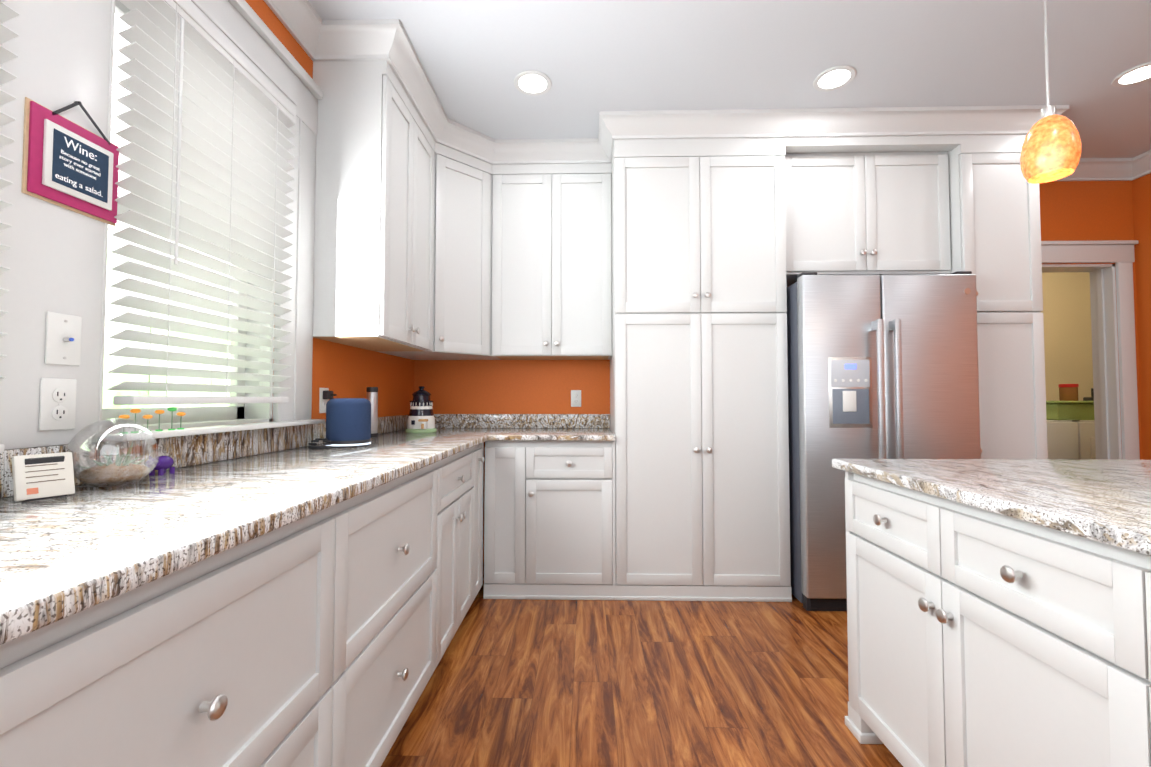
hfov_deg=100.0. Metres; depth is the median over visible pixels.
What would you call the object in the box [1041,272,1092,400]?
wall
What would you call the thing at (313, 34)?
crown molding
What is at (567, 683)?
floor
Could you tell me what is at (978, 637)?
kitchen island
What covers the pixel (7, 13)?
window blinds
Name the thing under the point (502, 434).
countertop
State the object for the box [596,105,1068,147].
crown molding
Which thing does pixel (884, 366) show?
refrigerator
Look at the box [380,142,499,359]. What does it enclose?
upper cabinet
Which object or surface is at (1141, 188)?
wall
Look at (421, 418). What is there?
jar
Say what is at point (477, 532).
base cabinet
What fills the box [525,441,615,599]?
base cabinet
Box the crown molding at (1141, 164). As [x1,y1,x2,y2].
[1124,150,1150,180]
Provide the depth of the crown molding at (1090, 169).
3.28 m
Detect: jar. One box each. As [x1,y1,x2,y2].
[405,386,436,432]
[1058,384,1078,400]
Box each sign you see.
[21,97,118,225]
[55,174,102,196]
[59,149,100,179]
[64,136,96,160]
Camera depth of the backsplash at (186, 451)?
1.53 m
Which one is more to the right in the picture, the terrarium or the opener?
the opener
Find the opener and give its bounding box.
[366,387,378,437]
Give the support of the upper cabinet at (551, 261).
attached to the wall at (1086, 209)
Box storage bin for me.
[1046,401,1094,419]
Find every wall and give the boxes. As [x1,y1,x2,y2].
[102,0,413,433]
[414,181,1141,561]
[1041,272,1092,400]
[1132,173,1150,459]
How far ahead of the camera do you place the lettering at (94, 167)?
1.12 m
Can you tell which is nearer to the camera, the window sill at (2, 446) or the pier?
the window sill at (2, 446)
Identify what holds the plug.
attached to the outlet at (322, 405)
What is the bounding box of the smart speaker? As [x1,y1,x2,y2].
[326,398,370,447]
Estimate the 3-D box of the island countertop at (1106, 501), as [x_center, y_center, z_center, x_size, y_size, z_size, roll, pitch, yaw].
[1.643,0.223,-0.136,1.560,0.032,3.666,0,-2,1]
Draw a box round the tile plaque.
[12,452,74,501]
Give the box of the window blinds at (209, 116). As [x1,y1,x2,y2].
[107,0,296,404]
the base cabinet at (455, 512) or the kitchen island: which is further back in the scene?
the base cabinet at (455, 512)
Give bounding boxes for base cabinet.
[0,508,334,766]
[328,464,437,766]
[433,448,473,666]
[470,442,483,600]
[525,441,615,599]
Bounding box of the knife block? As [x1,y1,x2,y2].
[1083,388,1093,400]
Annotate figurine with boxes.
[145,456,174,475]
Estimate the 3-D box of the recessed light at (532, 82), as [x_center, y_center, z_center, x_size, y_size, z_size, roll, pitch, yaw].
[-0.218,-1.531,2.468,0.194,0.008,0.194,0,-2,1]
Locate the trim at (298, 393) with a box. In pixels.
[196,0,322,420]
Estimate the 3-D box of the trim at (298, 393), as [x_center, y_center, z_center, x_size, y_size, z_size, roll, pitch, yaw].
[-1.165,-0.611,1.084,0.050,1.465,2.069,0,-2,1]
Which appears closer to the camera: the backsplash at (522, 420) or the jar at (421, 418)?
the jar at (421, 418)
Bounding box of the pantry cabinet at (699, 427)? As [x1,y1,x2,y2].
[610,138,791,601]
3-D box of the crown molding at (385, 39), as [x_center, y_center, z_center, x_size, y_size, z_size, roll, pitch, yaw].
[-0.797,-1.476,2.521,0.120,0.115,0.938,0,-2,1]
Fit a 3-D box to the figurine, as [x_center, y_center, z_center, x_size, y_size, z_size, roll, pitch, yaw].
[-1.109,0.217,1.288,0.040,0.052,0.078,0,-2,1]
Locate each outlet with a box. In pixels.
[39,378,76,430]
[319,388,328,412]
[571,390,580,406]
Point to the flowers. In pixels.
(159, 412)
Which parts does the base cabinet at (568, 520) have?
back base cabinet filler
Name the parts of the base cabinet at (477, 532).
left base cabinet filler panel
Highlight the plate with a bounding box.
[45,312,81,365]
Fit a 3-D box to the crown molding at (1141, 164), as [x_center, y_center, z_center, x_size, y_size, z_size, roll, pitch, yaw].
[3.709,-1.546,0.315,0.088,0.115,6.020,0,-2,1]
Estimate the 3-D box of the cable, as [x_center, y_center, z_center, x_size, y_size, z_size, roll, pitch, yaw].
[-1.034,0.244,1.955,0.090,0.042,0.031,0,-2,1]
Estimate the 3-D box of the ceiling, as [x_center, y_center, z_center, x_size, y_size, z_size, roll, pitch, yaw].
[1.274,-1.642,0.375,5.260,0.080,6.320,0,-2,1]
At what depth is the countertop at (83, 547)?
0.85 m
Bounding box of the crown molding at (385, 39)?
[364,19,463,152]
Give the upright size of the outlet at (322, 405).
0.116 m
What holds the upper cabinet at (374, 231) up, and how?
attached to the wall at (342, 370)
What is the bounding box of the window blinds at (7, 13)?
[0,0,19,379]
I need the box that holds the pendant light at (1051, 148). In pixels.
[1020,0,1081,183]
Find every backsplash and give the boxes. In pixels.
[0,414,408,497]
[434,414,609,427]
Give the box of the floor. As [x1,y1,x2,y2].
[381,562,902,766]
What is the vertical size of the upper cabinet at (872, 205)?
0.765 m
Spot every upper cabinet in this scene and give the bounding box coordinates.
[313,60,434,351]
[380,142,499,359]
[492,163,611,359]
[785,135,960,286]
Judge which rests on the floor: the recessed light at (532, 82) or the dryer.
the dryer
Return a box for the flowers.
[119,407,185,433]
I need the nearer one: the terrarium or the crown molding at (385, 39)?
the terrarium
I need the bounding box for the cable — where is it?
[308,438,330,448]
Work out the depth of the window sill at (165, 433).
1.47 m
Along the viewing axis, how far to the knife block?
4.36 m
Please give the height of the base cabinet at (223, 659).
0.892 m
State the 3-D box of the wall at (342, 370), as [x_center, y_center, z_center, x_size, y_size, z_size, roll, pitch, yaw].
[-1.281,-0.231,0.390,0.150,2.740,6.020,0,-2,1]
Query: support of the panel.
on the floor
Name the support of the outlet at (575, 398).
attached to the wall at (1086, 209)
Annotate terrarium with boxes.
[66,418,159,486]
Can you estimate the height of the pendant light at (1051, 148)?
0.895 m
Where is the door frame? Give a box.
[1041,240,1139,459]
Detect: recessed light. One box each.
[514,70,551,95]
[813,65,855,91]
[1111,62,1150,86]
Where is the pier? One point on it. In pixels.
(53, 258)
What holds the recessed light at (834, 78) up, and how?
in the ceiling
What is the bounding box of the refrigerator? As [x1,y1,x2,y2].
[786,271,980,610]
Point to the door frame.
(1119, 254)
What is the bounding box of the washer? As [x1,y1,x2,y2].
[1047,420,1078,458]
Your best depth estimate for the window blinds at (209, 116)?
1.45 m
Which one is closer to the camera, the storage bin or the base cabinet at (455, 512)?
the base cabinet at (455, 512)
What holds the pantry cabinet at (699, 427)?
on the floor
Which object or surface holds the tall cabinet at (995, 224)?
on the floor
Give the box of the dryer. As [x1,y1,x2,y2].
[1071,420,1095,458]
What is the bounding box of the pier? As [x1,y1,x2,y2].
[0,0,114,449]
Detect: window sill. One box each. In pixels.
[0,444,4,452]
[98,419,325,441]
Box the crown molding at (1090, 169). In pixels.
[1051,158,1135,181]
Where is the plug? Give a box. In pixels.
[323,391,336,398]
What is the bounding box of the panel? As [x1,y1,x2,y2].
[483,441,525,598]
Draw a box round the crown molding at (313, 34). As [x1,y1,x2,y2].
[264,0,339,60]
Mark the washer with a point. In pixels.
(1062, 439)
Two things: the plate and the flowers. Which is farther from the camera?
the flowers
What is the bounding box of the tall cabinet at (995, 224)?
[948,134,1047,458]
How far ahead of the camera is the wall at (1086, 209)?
3.36 m
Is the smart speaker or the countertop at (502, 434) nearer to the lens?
the smart speaker
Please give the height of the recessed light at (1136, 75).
0.008 m
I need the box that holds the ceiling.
[308,0,1150,158]
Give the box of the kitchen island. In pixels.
[845,471,1150,766]
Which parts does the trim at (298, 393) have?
window header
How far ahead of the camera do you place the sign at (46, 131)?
1.10 m
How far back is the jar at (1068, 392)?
4.28 m
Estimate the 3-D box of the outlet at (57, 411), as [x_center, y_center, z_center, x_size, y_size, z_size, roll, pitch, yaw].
[-1.163,0.047,1.088,0.009,0.116,0.072,0,-2,1]
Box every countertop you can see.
[0,428,495,644]
[492,428,614,440]
[832,459,1150,555]

